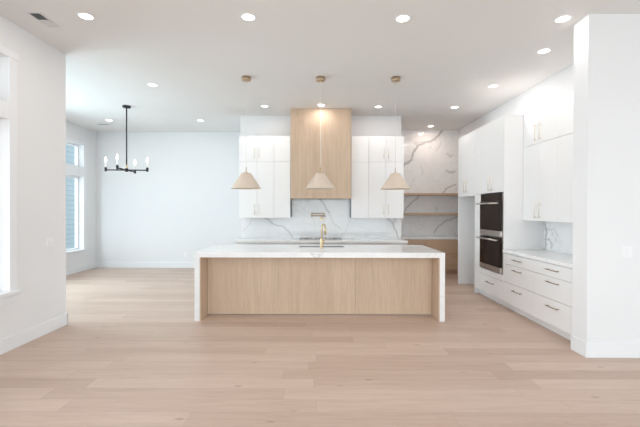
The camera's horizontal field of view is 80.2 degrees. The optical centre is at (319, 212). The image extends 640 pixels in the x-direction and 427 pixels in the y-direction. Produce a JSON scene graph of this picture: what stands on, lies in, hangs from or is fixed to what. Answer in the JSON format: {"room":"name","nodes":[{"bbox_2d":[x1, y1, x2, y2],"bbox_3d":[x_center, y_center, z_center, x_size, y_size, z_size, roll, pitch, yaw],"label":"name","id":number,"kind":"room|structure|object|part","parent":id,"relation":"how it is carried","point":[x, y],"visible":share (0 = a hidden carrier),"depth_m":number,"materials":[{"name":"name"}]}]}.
{"room":"open-plan kitchen","nodes":[
{"label":"open-plan kitchen","id":0,"kind":"room"},
{"bbox_2d":[0,15,65,339],"bbox_3d":[-3.355,-0.261,0.684,0.200,3.460,8.370,0,0,0],"label":"wall","id":1,"kind":"structure","parent":0,"point":[41,68],"depth_m":4.32,"materials":[{"name":"paint"}]},
{"bbox_2d":[0,45,21,304],"bbox_3d":[-3.313,-0.369,3.081,0.225,2.640,2.006,0,0,0],"label":"window","id":2,"kind":"structure","parent":1,"relation":"in","point":[8,109],"depth_m":3.99,"materials":[{"name":"paint"}]},
{"bbox_3d":[-3.281,0.891,3.088,0.155,0.120,2.006,0,0,0],"label":"sill","id":3,"kind":"part","parent":2,"relation":"part of","materials":[{"name":"paint"}]},
{"bbox_2d":[0,313,67,354],"bbox_3d":[-3.252,1.394,0.701,0.016,0.150,8.386,0,0,0],"label":"baseboard","id":4,"kind":"structure","parent":1,"relation":"attached to","point":[9,343],"depth_m":4.28,"materials":[{"name":"paint"}]},
{"bbox_2d":[66,121,95,268],"bbox_3d":[-5.799,-0.303,7.268,0.200,3.460,5.200,0,0,0],"label":"wall","id":5,"kind":"structure","parent":0,"point":[73,131],"depth_m":9.31,"materials":[{"name":"paint"}]},
{"bbox_2d":[66,137,87,256],"bbox_3d":[-5.757,-0.335,8.418,0.225,2.700,1.680,0,0,0],"label":"window","id":6,"kind":"structure","parent":5,"relation":"in","point":[71,169],"depth_m":9.10,"materials":[{"name":"paint"}]},
{"bbox_3d":[-5.725,0.955,8.425,0.155,0.120,1.680,0,0,0],"label":"sill","id":7,"kind":"part","parent":6,"relation":"part of","materials":[{"name":"paint"}]},
{"bbox_2d":[66,262,95,274],"bbox_3d":[-5.696,1.352,7.277,0.016,0.150,4.800,0,0,0],"label":"baseboard","id":8,"kind":"structure","parent":5,"relation":"attached to","point":[72,270],"depth_m":9.02,"materials":[{"name":"paint"}]},
{"bbox_2d":[96,132,239,261],"bbox_3d":[-3.689,-0.312,9.768,4.020,3.460,0.200,0,0,0],"label":"wall","id":9,"kind":"structure","parent":0,"point":[186,201],"depth_m":9.67,"materials":[{"name":"paint"}]},
{"bbox_2d":[96,262,193,267],"bbox_3d":[-3.693,1.344,9.669,4.020,0.150,0.016,0,0,0],"label":"baseboard","id":10,"kind":"structure","parent":9,"relation":"attached to","point":[98,264],"depth_m":9.66,"materials":[{"name":"paint"}]},
{"bbox_2d":[0,268,639,426],"bbox_3d":[0.146,1.524,3.108,12.100,0.120,13.600,0,0,0],"label":"floor","id":11,"kind":"structure","parent":0,"point":[131,351],"depth_m":3.55,"materials":[{"name":"brown wood"}]},
{"bbox_2d":[235,243,263,244],"bbox_3d":[-1.378,1.016,7.686,0.548,0.838,0.636,0,0,0],"label":"base cabinet","id":12,"kind":"object","parent":11,"relation":"on","point":[235,243],"visible":0.08,"depth_m":7.40,"materials":[{"name":"white wood"}]},
{"bbox_2d":[264,243,295,244],"bbox_3d":[-0.790,1.018,7.686,0.623,0.838,0.636,0,0,0],"label":"base cabinet","id":13,"kind":"object","parent":11,"relation":"on","point":[264,243],"visible":0.07,"depth_m":7.40,"materials":[{"name":"white wood"}]},
{"bbox_2d":[194,244,444,321],"bbox_3d":[-0.004,0.993,5.630,3.333,0.915,1.150,0,0,0],"label":"kitchen island","id":14,"kind":"object","parent":11,"relation":"on","point":[228,278],"visible":1,"depth_m":5.37,"materials":[{"name":"wood"}]},
{"bbox_3d":[-1.597,1.023,5.622,0.012,0.846,1.108,0,0,0],"label":"panel","id":15,"kind":"part","parent":14,"relation":"part of","materials":[{"name":"brown wood"}]},
{"bbox_3d":[-0.543,1.021,5.376,2.089,0.834,0.020,0,0,0],"label":"panel","id":16,"kind":"part","parent":14,"relation":"part of","materials":[{"name":"brown wood"}]},
{"bbox_2d":[299,246,342,246],"bbox_3d":[0.021,0.666,5.934,0.701,0.235,0.296,0,0,0],"label":"sink","id":17,"kind":"object","parent":14,"relation":"in","point":[299,246],"visible":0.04,"depth_m":6.07,"materials":[{"name":"silver metal"}]},
{"bbox_2d":[320,224,325,247],"bbox_3d":[0.062,0.354,5.729,0.075,0.360,0.141,0,0,39],"label":"kitchen faucet","id":18,"kind":"object","parent":14,"relation":"on","point":[321,238],"visible":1,"depth_m":5.69,"materials":[{"name":"gold metal"}]},
{"bbox_3d":[0.054,0.284,5.742,0.025,0.220,0.121,0,0,33],"label":"spout","id":19,"kind":"part","parent":18,"relation":"part of","materials":[{"name":"gold metal"}]},
{"bbox_3d":[1.041,1.025,5.376,1.076,0.834,0.020,0,0,0],"label":"panel","id":20,"kind":"part","parent":14,"relation":"part of","materials":[{"name":"brown wood"}]},
{"bbox_3d":[1.588,1.031,5.622,0.012,0.846,1.108,0,0,0],"label":"panel","id":21,"kind":"part","parent":14,"relation":"part of","materials":[{"name":"brown wood"}]},
{"bbox_2d":[296,243,345,244],"bbox_3d":[0.012,1.020,7.686,0.978,0.838,0.636,0,0,0],"label":"base cabinet","id":22,"kind":"object","parent":11,"relation":"on","point":[296,243],"visible":0.12,"depth_m":7.40,"materials":[{"name":"white wood"}]},
{"bbox_2d":[233,238,407,242],"bbox_3d":[0.011,0.573,7.665,3.385,0.048,0.623,0,0,0],"label":"countertop","id":23,"kind":"structure","parent":22,"relation":"on","point":[239,240],"depth_m":7.35,"materials":[{"name":"stone"}]},
{"bbox_2d":[298,237,342,239],"bbox_3d":[0.014,0.538,7.663,0.900,0.021,0.500,0,0,0],"label":"cooktop","id":24,"kind":"object","parent":23,"relation":"in","point":[301,238],"visible":0.91,"depth_m":7.66,"materials":[{"name":"silver metal"}]},
{"bbox_3d":[0.013,0.545,7.663,0.900,0.006,0.500,0,0,0],"label":"plate","id":25,"kind":"part","parent":24,"relation":"part of","materials":[{"name":"silver metal"}]},
{"bbox_2d":[346,243,375,244],"bbox_3d":[0.800,1.022,7.686,0.593,0.838,0.636,0,0,0],"label":"base cabinet","id":26,"kind":"object","parent":11,"relation":"on","point":[346,243],"visible":0.06,"depth_m":7.40,"materials":[{"name":"white wood"}]},
{"bbox_2d":[376,243,406,244],"bbox_3d":[1.397,1.023,7.686,0.598,0.838,0.636,0,0,0],"label":"base cabinet","id":27,"kind":"object","parent":11,"relation":"on","point":[376,243],"visible":0.07,"depth_m":7.41,"materials":[{"name":"white wood"}]},
{"bbox_2d":[404,239,426,246],"bbox_3d":[2.101,1.036,9.146,0.790,0.800,0.540,0,0,0],"label":"pantry cabinet","id":28,"kind":"object","parent":11,"relation":"on","point":[410,241],"visible":0.23,"depth_m":8.87,"materials":[{"name":"brown wood"}]},
{"bbox_3d":[2.102,0.697,8.884,0.789,0.116,0.020,0,0,0],"label":"drawer","id":29,"kind":"part","parent":28,"relation":"part of","materials":[{"name":"brown wood"}]},
{"bbox_2d":[427,239,457,272],"bbox_3d":[2.948,1.038,9.146,0.897,0.800,0.540,0,0,0],"label":"pantry cabinet","id":30,"kind":"object","parent":11,"relation":"on","point":[449,247],"visible":0.31,"depth_m":8.88,"materials":[{"name":"brown wood"}]},
{"bbox_2d":[401,236,457,238],"bbox_3d":[2.554,0.611,9.126,1.698,0.048,0.544,0,0,0],"label":"countertop","id":31,"kind":"structure","parent":30,"relation":"on","point":[402,237],"depth_m":8.85,"materials":[{"name":"stone"}]},
{"bbox_3d":[2.948,0.700,8.884,0.896,0.116,0.020,0,0,0],"label":"drawer","id":32,"kind":"part","parent":30,"relation":"part of","materials":[{"name":"brown wood"}]},
{"bbox_3d":[2.948,0.899,8.885,0.896,0.276,0.020,0,0,0],"label":"drawer","id":33,"kind":"part","parent":30,"relation":"part of","materials":[{"name":"brown wood"}]},
{"bbox_3d":[2.947,1.192,8.887,0.896,0.301,0.020,0,0,0],"label":"drawer","id":34,"kind":"part","parent":30,"relation":"part of","materials":[{"name":"brown wood"}]},
{"bbox_2d":[458,130,478,292],"bbox_3d":[3.080,-0.016,7.255,0.656,2.930,0.850,0,0,0],"label":"tall cabinet","id":35,"kind":"object","parent":11,"relation":"on","point":[466,144],"visible":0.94,"depth_m":7.66,"materials":[{"name":"paint"}]},
{"bbox_3d":[2.802,-0.890,7.445,0.020,1.181,0.408,0,0,0],"label":"door","id":36,"kind":"part","parent":35,"relation":"part of","materials":[{"name":"paint"}]},
{"bbox_3d":[2.802,-0.888,7.033,0.020,1.181,0.413,0,0,0],"label":"door","id":37,"kind":"part","parent":35,"relation":"part of","materials":[{"name":"paint"}]},
{"bbox_3d":[3.098,0.579,6.843,0.618,1.745,0.020,0,0,0],"label":"jamb panel","id":38,"kind":"part","parent":35,"relation":"part of","materials":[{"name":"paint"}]},
{"bbox_2d":[475,115,542,307],"bbox_3d":[3.080,-0.011,6.294,0.656,2.930,1.068,0,0,0],"label":"tall cabinet","id":39,"kind":"object","parent":11,"relation":"on","point":[499,143],"visible":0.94,"depth_m":5.78,"materials":[{"name":"paint"}]},
{"bbox_3d":[2.802,-0.896,6.709,0.020,1.161,0.226,0,0,0],"label":"filler panel","id":40,"kind":"part","parent":39,"relation":"part of","materials":[{"name":"paint"}]},
{"bbox_3d":[3.098,0.521,6.717,0.618,1.662,0.228,0,0,0],"label":"filler panel","id":41,"kind":"part","parent":39,"relation":"part of","materials":[{"name":"paint"}]},
{"bbox_3d":[2.802,-0.895,6.390,0.020,1.161,0.408,0,0,0],"label":"door","id":42,"kind":"part","parent":39,"relation":"part of","materials":[{"name":"paint"}]},
{"bbox_2d":[476,193,503,273],"bbox_3d":[3.019,0.325,6.192,0.656,1.250,0.780,0,0,0],"label":"double wall oven","id":43,"kind":"object","parent":39,"relation":"in","point":[491,205],"visible":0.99,"depth_m":6.11,"materials":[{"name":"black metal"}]},
{"bbox_3d":[2.727,0.434,6.197,0.072,0.026,0.730,0,0,0],"label":"handle","id":44,"kind":"part","parent":43,"relation":"part of","materials":[{"name":"silver metal"}]},
{"bbox_3d":[2.728,-0.139,6.194,0.072,0.026,0.730,0,0,0],"label":"handle","id":45,"kind":"part","parent":43,"relation":"part of","materials":[{"name":"silver metal"}]},
{"bbox_3d":[2.783,0.629,6.199,0.046,0.460,0.742,0,0,0],"label":"oven door","id":46,"kind":"part","parent":43,"relation":"part of","materials":[{"name":"black glass"}]},
{"bbox_3d":[2.782,0.902,6.200,0.048,0.084,0.742,0,0,0],"label":"steel rail","id":47,"kind":"part","parent":43,"relation":"part of","materials":[{"name":"silver metal"}]},
{"bbox_3d":[2.785,0.060,6.195,0.046,0.468,0.742,0,0,0],"label":"oven door","id":48,"kind":"part","parent":43,"relation":"part of","materials":[{"name":"black glass"}]},
{"bbox_3d":[2.783,0.337,6.197,0.048,0.084,0.742,0,0,0],"label":"steel rail","id":49,"kind":"part","parent":43,"relation":"part of","materials":[{"name":"silver metal"}]},
{"bbox_3d":[2.795,-0.240,6.194,0.032,0.117,0.742,0,0,0],"label":"control panel","id":50,"kind":"part","parent":43,"relation":"part of","materials":[{"name":"black glass"}]},
{"bbox_3d":[2.798,0.326,5.813,0.025,1.250,0.022,0,0,0],"label":"trim frame","id":51,"kind":"part","parent":43,"relation":"part of","materials":[{"name":"silver metal"}]},
{"bbox_3d":[2.797,1.006,6.196,0.020,0.091,0.814,0,0,0],"label":"filler panel","id":52,"kind":"part","parent":39,"relation":"part of","materials":[{"name":"paint"}]},
{"bbox_3d":[2.797,1.204,6.197,0.020,0.296,0.814,0,0,0],"label":"drawer","id":53,"kind":"part","parent":39,"relation":"part of","materials":[{"name":"paint"}]},
{"bbox_3d":[2.802,-0.892,5.981,0.020,1.161,0.406,0,0,0],"label":"door","id":54,"kind":"part","parent":39,"relation":"part of","materials":[{"name":"paint"}]},
{"bbox_3d":[3.099,-0.058,5.770,0.618,2.830,0.020,0,0,0],"label":"panel","id":55,"kind":"part","parent":39,"relation":"part of","materials":[{"name":"paint"}]},
{"bbox_2d":[504,253,538,323],"bbox_3d":[3.078,1.038,5.355,0.656,0.843,0.816,0,0,0],"label":"base cabinet","id":56,"kind":"object","parent":11,"relation":"on","point":[518,270],"visible":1,"depth_m":5.31,"materials":[{"name":"white wood"}]},
{"bbox_3d":[2.798,0.700,5.353,0.020,0.154,0.816,0,0,0],"label":"drawer","id":57,"kind":"part","parent":56,"relation":"part of","materials":[{"name":"paint"}]},
{"bbox_3d":[2.798,0.914,5.354,0.020,0.266,0.816,0,0,0],"label":"drawer","id":58,"kind":"part","parent":56,"relation":"part of","materials":[{"name":"paint"}]},
{"bbox_3d":[2.797,1.204,5.356,0.020,0.306,0.816,0,0,0],"label":"drawer","id":59,"kind":"part","parent":56,"relation":"part of","materials":[{"name":"paint"}]},
{"bbox_2d":[534,260,572,340],"bbox_3d":[3.078,1.042,4.502,0.656,0.843,0.885,0,0,0],"label":"base cabinet","id":60,"kind":"object","parent":11,"relation":"on","point":[552,282],"visible":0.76,"depth_m":4.54,"materials":[{"name":"white wood"}]},
{"bbox_2d":[503,249,572,267],"bbox_3d":[3.076,0.594,4.909,0.615,0.044,1.705,0,0,0],"label":"countertop","id":61,"kind":"structure","parent":60,"relation":"on","point":[557,258],"depth_m":5.00,"materials":[{"name":"stone"}]},
{"bbox_3d":[2.798,0.918,4.502,0.020,0.266,0.885,0,0,0],"label":"drawer","id":62,"kind":"part","parent":60,"relation":"part of","materials":[{"name":"paint"}]},
{"bbox_3d":[2.797,1.208,4.503,0.020,0.306,0.885,0,0,0],"label":"drawer","id":63,"kind":"part","parent":60,"relation":"part of","materials":[{"name":"paint"}]},
{"bbox_3d":[2.798,0.704,4.500,0.020,0.154,0.885,0,0,0],"label":"drawer","id":64,"kind":"part","parent":60,"relation":"part of","materials":[{"name":"paint"}]},
{"bbox_2d":[0,0,639,131],"bbox_3d":[0.155,-2.096,3.088,12.100,0.200,13.600,0,0,0],"label":"ceiling","id":65,"kind":"structure","parent":0,"point":[198,53],"depth_m":4.79,"materials":[{"name":"paint"}]},
{"bbox_2d":[26,12,60,26],"bbox_3d":[-2.880,-2.002,3.964,0.144,0.013,0.314,0,0,0],"label":"ceiling vent","id":66,"kind":"object","parent":65,"relation":"in","point":[39,16],"visible":1,"depth_m":3.96,"materials":[{"name":"white metal"}]},
{"bbox_2d":[76,12,94,19],"bbox_3d":[-2.395,-2.003,3.889,0.168,0.006,0.168,0,0,0],"label":"recessed light","id":67,"kind":"object","parent":65,"relation":"in","point":[83,15],"visible":1,"depth_m":3.89,"materials":[{"name":"white plastic"}]},
{"bbox_2d":[104,105,148,173],"bbox_3d":[-3.697,-1.398,7.262,0.588,1.260,0.588,0,0,41],"label":"chandelier","id":68,"kind":"object","parent":65,"relation":"hanging from","point":[126,169],"visible":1,"depth_m":7.25,"materials":[{"name":"black metal"}]},
{"bbox_3d":[-3.900,-0.804,7.252,0.365,0.024,0.025,0,0,-4],"label":"arm","id":69,"kind":"part","parent":68,"relation":"part of","materials":[{"name":"black metal"}]},
{"bbox_3d":[-3.696,-1.451,7.262,0.024,1.095,0.024,0,0,0],"label":"rod","id":70,"kind":"part","parent":68,"relation":"part of","materials":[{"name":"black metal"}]},
{"bbox_2d":[147,83,157,86],"bbox_3d":[-2.655,-2.016,6.029,0.168,0.006,0.168,0,0,0],"label":"recessed light","id":71,"kind":"object","parent":65,"relation":"in","point":[148,84],"visible":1,"depth_m":6.00,"materials":[{"name":"white plastic"}]},
{"bbox_2d":[231,76,260,188],"bbox_3d":[-1.102,-1.181,5.674,0.448,1.663,0.448,0,0,0],"label":"pendant lamp","id":72,"kind":"object","parent":65,"relation":"hanging from","point":[245,180],"visible":1,"depth_m":5.57,"materials":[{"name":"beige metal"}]},
{"bbox_3d":[-1.104,-0.469,5.678,0.444,0.231,0.444,0,0,0],"label":"lamp shade","id":73,"kind":"part","parent":72,"relation":"part of","materials":[{"name":"beige fabric"}]},
{"bbox_2d":[240,13,256,20],"bbox_3d":[-0.735,-1.999,3.899,0.168,0.006,0.168,0,0,0],"label":"recessed light","id":74,"kind":"object","parent":65,"relation":"in","point":[245,16],"visible":1,"depth_m":3.88,"materials":[{"name":"white plastic"}]},
{"bbox_2d":[305,76,334,189],"bbox_3d":[0.008,-1.179,5.674,0.448,1.663,0.448,0,0,0],"label":"pendant lamp","id":75,"kind":"object","parent":65,"relation":"hanging from","point":[320,181],"visible":1,"depth_m":5.60,"materials":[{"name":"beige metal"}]},
{"bbox_3d":[0.006,-0.466,5.678,0.444,0.231,0.444,0,0,0],"label":"lamp shade","id":76,"kind":"part","parent":75,"relation":"part of","materials":[{"name":"beige fabric"}]},
{"bbox_3d":[0.008,-1.303,5.673,0.005,1.305,0.005,0,0,0],"label":"cord","id":77,"kind":"part","parent":75,"relation":"part of","materials":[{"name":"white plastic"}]},
{"bbox_2d":[380,76,410,189],"bbox_3d":[1.128,-1.176,5.674,0.448,1.663,0.448,0,0,0],"label":"pendant lamp","id":78,"kind":"object","parent":65,"relation":"hanging from","point":[395,181],"visible":1,"depth_m":5.60,"materials":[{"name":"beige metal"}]},
{"bbox_3d":[1.126,-0.463,5.678,0.444,0.231,0.444,0,0,0],"label":"lamp shade","id":79,"kind":"part","parent":78,"relation":"part of","materials":[{"name":"beige fabric"}]},
{"bbox_3d":[1.128,-1.300,5.673,0.005,1.305,0.005,0,0,0],"label":"cord","id":80,"kind":"part","parent":78,"relation":"part of","materials":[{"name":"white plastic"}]},
{"bbox_2d":[395,14,410,22],"bbox_3d":[0.855,-1.996,3.919,0.168,0.006,0.168,0,0,0],"label":"recessed light","id":81,"kind":"object","parent":65,"relation":"in","point":[401,18],"visible":1,"depth_m":3.92,"materials":[{"name":"white plastic"}]},
{"bbox_2d":[488,84,498,87],"bbox_3d":[2.755,-2.002,6.039,0.168,0.006,0.168,0,0,0],"label":"recessed light","id":82,"kind":"object","parent":65,"relation":"in","point":[492,85],"visible":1,"depth_m":6.03,"materials":[{"name":"white plastic"}]},
{"bbox_2d":[536,48,551,53],"bbox_3d":[2.775,-1.995,4.709,0.168,0.006,0.168,0,0,0],"label":"recessed light","id":83,"kind":"object","parent":65,"relation":"in","point":[544,50],"visible":1,"depth_m":4.70,"materials":[{"name":"white plastic"}]},
{"bbox_2d":[553,15,572,22],"bbox_3d":[2.505,-1.991,3.919,0.168,0.006,0.168,0,0,0],"label":"recessed light","id":84,"kind":"object","parent":65,"relation":"in","point":[563,18],"visible":1,"depth_m":3.91,"materials":[{"name":"white plastic"}]},
{"bbox_2d":[240,116,400,237],"bbox_3d":[0.013,-0.298,8.934,3.385,3.460,1.870,0,0,0],"label":"wall","id":85,"kind":"structure","parent":0,"point":[249,125],"depth_m":7.99,"materials":[{"name":"paint"}]},
{"bbox_2d":[239,136,273,217],"bbox_3d":[-1.277,-0.710,7.784,0.702,1.646,0.370,0,0,0],"label":"upper cabinet","id":86,"kind":"object","parent":85,"relation":"attached to","point":[256,153],"visible":0.99,"depth_m":7.64,"materials":[{"name":"white wood"}]},
{"bbox_3d":[-1.449,-0.449,7.648,0.358,1.124,0.020,0,0,0],"label":"door","id":87,"kind":"part","parent":86,"relation":"part of","materials":[{"name":"paint"}]},
{"bbox_3d":[-1.446,-1.274,7.643,0.358,0.518,0.020,0,0,0],"label":"door","id":88,"kind":"part","parent":86,"relation":"part of","materials":[{"name":"paint"}]},
{"bbox_3d":[-1.097,-0.448,7.648,0.338,1.124,0.020,0,0,0],"label":"door","id":89,"kind":"part","parent":86,"relation":"part of","materials":[{"name":"paint"}]},
{"bbox_3d":[-1.095,-1.273,7.643,0.338,0.518,0.020,0,0,0],"label":"door","id":90,"kind":"part","parent":86,"relation":"part of","materials":[{"name":"paint"}]},
{"bbox_2d":[274,136,291,217],"bbox_3d":[-0.759,-0.709,7.802,0.330,1.646,0.332,0,0,0],"label":"upper cabinet","id":91,"kind":"object","parent":85,"relation":"attached to","point":[282,199],"visible":0.99,"depth_m":7.64,"materials":[{"name":"white wood"}]},
{"bbox_3d":[-0.760,-0.447,7.648,0.328,1.124,0.020,0,0,0],"label":"door","id":92,"kind":"part","parent":91,"relation":"part of","materials":[{"name":"paint"}]},
{"bbox_3d":[-0.758,-1.272,7.643,0.328,0.518,0.020,0,0,0],"label":"door","id":93,"kind":"part","parent":91,"relation":"part of","materials":[{"name":"paint"}]},
{"bbox_2d":[291,108,350,198],"bbox_3d":[0.018,-1.143,7.680,1.176,1.754,0.572,0,0,0],"label":"range hood","id":94,"kind":"object","parent":85,"relation":"attached to","point":[305,122],"visible":0.97,"depth_m":7.39,"materials":[{"name":"brown wood"}]},
{"bbox_2d":[241,199,400,237],"bbox_3d":[0.025,-0.108,7.987,3.360,1.310,0.024,0,0,0],"label":"backsplash","id":95,"kind":"structure","parent":85,"relation":"attached to","point":[338,222],"depth_m":7.98,"materials":[{"name":"stone"}]},
{"bbox_2d":[311,213,325,219],"bbox_3d":[-0.033,0.095,7.920,0.302,0.155,0.110,0,0,0],"label":"pot filler","id":96,"kind":"object","parent":95,"relation":"attached to","point":[321,218],"visible":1,"depth_m":7.88,"materials":[{"name":"gold metal"}]},
{"bbox_2d":[350,136,368,217],"bbox_3d":[0.804,-0.705,7.802,0.348,1.646,0.332,0,0,0],"label":"upper cabinet","id":97,"kind":"object","parent":85,"relation":"attached to","point":[359,201],"visible":1,"depth_m":7.64,"materials":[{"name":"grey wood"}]},
{"bbox_3d":[0.803,-0.443,7.648,0.346,1.124,0.020,0,0,0],"label":"door","id":98,"kind":"part","parent":97,"relation":"part of","materials":[{"name":"paint"}]},
{"bbox_3d":[0.805,-1.268,7.643,0.346,0.518,0.020,0,0,0],"label":"door","id":99,"kind":"part","parent":97,"relation":"part of","materials":[{"name":"paint"}]},
{"bbox_2d":[368,136,403,217],"bbox_3d":[1.332,-0.704,7.784,0.704,1.646,0.370,0,0,0],"label":"upper cabinet","id":100,"kind":"object","parent":85,"relation":"attached to","point":[382,203],"visible":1,"depth_m":7.64,"materials":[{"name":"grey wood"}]},
{"bbox_3d":[1.151,-0.442,7.648,0.342,1.124,0.020,0,0,0],"label":"door","id":101,"kind":"part","parent":100,"relation":"part of","materials":[{"name":"paint"}]},
{"bbox_3d":[1.153,-1.267,7.643,0.342,0.518,0.020,0,0,0],"label":"door","id":102,"kind":"part","parent":100,"relation":"part of","materials":[{"name":"paint"}]},
{"bbox_3d":[1.504,-0.441,7.648,0.356,1.124,0.020,0,0,0],"label":"door","id":103,"kind":"part","parent":100,"relation":"part of","materials":[{"name":"paint"}]},
{"bbox_3d":[1.506,-1.266,7.643,0.356,0.518,0.020,0,0,0],"label":"door","id":104,"kind":"part","parent":100,"relation":"part of","materials":[{"name":"paint"}]},
{"bbox_2d":[458,64,573,253],"bbox_3d":[3.511,-0.277,6.744,0.200,3.460,5.390,0,0,0],"label":"wall","id":105,"kind":"structure","parent":0,"point":[560,84],"depth_m":6.05,"materials":[{"name":"paint"}]},
{"bbox_2d":[523,100,557,221],"bbox_3d":[3.225,-0.671,5.345,0.368,1.595,0.816,0,0,0],"label":"upper cabinet","id":106,"kind":"object","parent":105,"relation":"attached to","point":[540,124],"visible":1,"depth_m":5.30,"materials":[{"name":"paint"}]},
{"bbox_3d":[3.088,-0.422,5.551,0.020,1.095,0.407,0,0,0],"label":"door","id":107,"kind":"part","parent":106,"relation":"part of","materials":[{"name":"paint"}]},
{"bbox_3d":[3.090,-1.222,5.547,0.020,0.496,0.407,0,0,0],"label":"door","id":108,"kind":"part","parent":106,"relation":"part of","materials":[{"name":"paint"}]},
{"bbox_3d":[3.088,-0.420,5.142,0.020,1.095,0.407,0,0,0],"label":"door","id":109,"kind":"part","parent":106,"relation":"part of","materials":[{"name":"paint"}]},
{"bbox_3d":[3.090,-1.220,5.138,0.020,0.496,0.407,0,0,0],"label":"door","id":110,"kind":"part","parent":106,"relation":"part of","materials":[{"name":"paint"}]},
{"bbox_2d":[543,221,572,254],"bbox_3d":[3.396,0.352,4.907,0.022,0.440,1.705,0,0,0],"label":"backsplash","id":111,"kind":"structure","parent":105,"relation":"attached to","point":[557,236],"depth_m":5.39,"materials":[{"name":"stone"}]},
{"bbox_2d":[557,92,573,222],"bbox_3d":[3.225,-0.666,4.493,0.368,1.595,0.885,0,0,0],"label":"upper cabinet","id":112,"kind":"object","parent":105,"relation":"attached to","point":[565,104],"visible":0.2,"depth_m":4.77,"materials":[{"name":"paint"}]},
{"bbox_3d":[3.088,-0.418,4.716,0.020,1.095,0.442,0,0,0],"label":"door","id":113,"kind":"part","parent":112,"relation":"part of","materials":[{"name":"paint"}]},
{"bbox_3d":[3.090,-1.217,4.712,0.020,0.496,0.442,0,0,0],"label":"door","id":114,"kind":"part","parent":112,"relation":"part of","materials":[{"name":"paint"}]},
{"bbox_2d":[572,14,639,342],"bbox_3d":[4.348,-0.260,3.939,3.305,3.460,0.220,0,0,0],"label":"wall","id":115,"kind":"structure","parent":0,"point":[606,109],"depth_m":3.83,"materials":[{"name":"paint"}]},
{"bbox_2d":[571,335,639,357],"bbox_3d":[4.336,1.395,3.940,3.321,0.150,0.236,0,0,0],"label":"baseboard","id":116,"kind":"structure","parent":115,"relation":"attached to","point":[588,350],"depth_m":3.82,"materials":[{"name":"paint"}]},
{"bbox_3d":[2.658,-0.295,9.654,1.905,3.460,0.430,0,0,0],"label":"wall","id":117,"kind":"structure","parent":0,"visible":0},
{"bbox_2d":[401,130,457,235],"bbox_3d":[2.559,-0.719,9.404,1.705,2.610,0.025,0,0,0],"label":"wall","id":118,"kind":"structure","parent":117,"relation":"attached to","point":[430,156],"depth_m":9.39,"materials":[{"name":"white stone"}]},
{"bbox_2d":[404,193,457,195],"bbox_3d":[2.558,-0.428,9.240,1.697,0.050,0.304,0,0,0],"label":"floating shelf","id":119,"kind":"object","parent":118,"relation":"attached to","point":[405,194],"visible":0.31,"depth_m":9.09,"materials":[{"name":"brown wood"}]},
{"bbox_2d":[404,213,457,214],"bbox_3d":[2.556,0.047,9.242,1.697,0.050,0.304,0,0,0],"label":"floating shelf","id":120,"kind":"object","parent":118,"relation":"attached to","point":[404,213],"visible":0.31,"depth_m":9.09,"materials":[{"name":"brown wood"}]},
{"label":"outside","id":121,"kind":"structure","parent":0,"visible":0},
{"bbox_3d":[-0.004,1.756,0.010,60.000,0.250,60.000,0,0,0],"label":"ground","id":122,"kind":"structure","parent":121,"visible":0},
{"bbox_2d":[66,144,74,248],"bbox_3d":[-11.144,-2.623,13.886,6.100,8.300,7.800,0,0,0],"label":"neighbouring house","id":123,"kind":"structure","parent":122,"relation":"on","point":[70,150],"depth_m":12.64,"materials":[{"name":"blue"}]}
]}

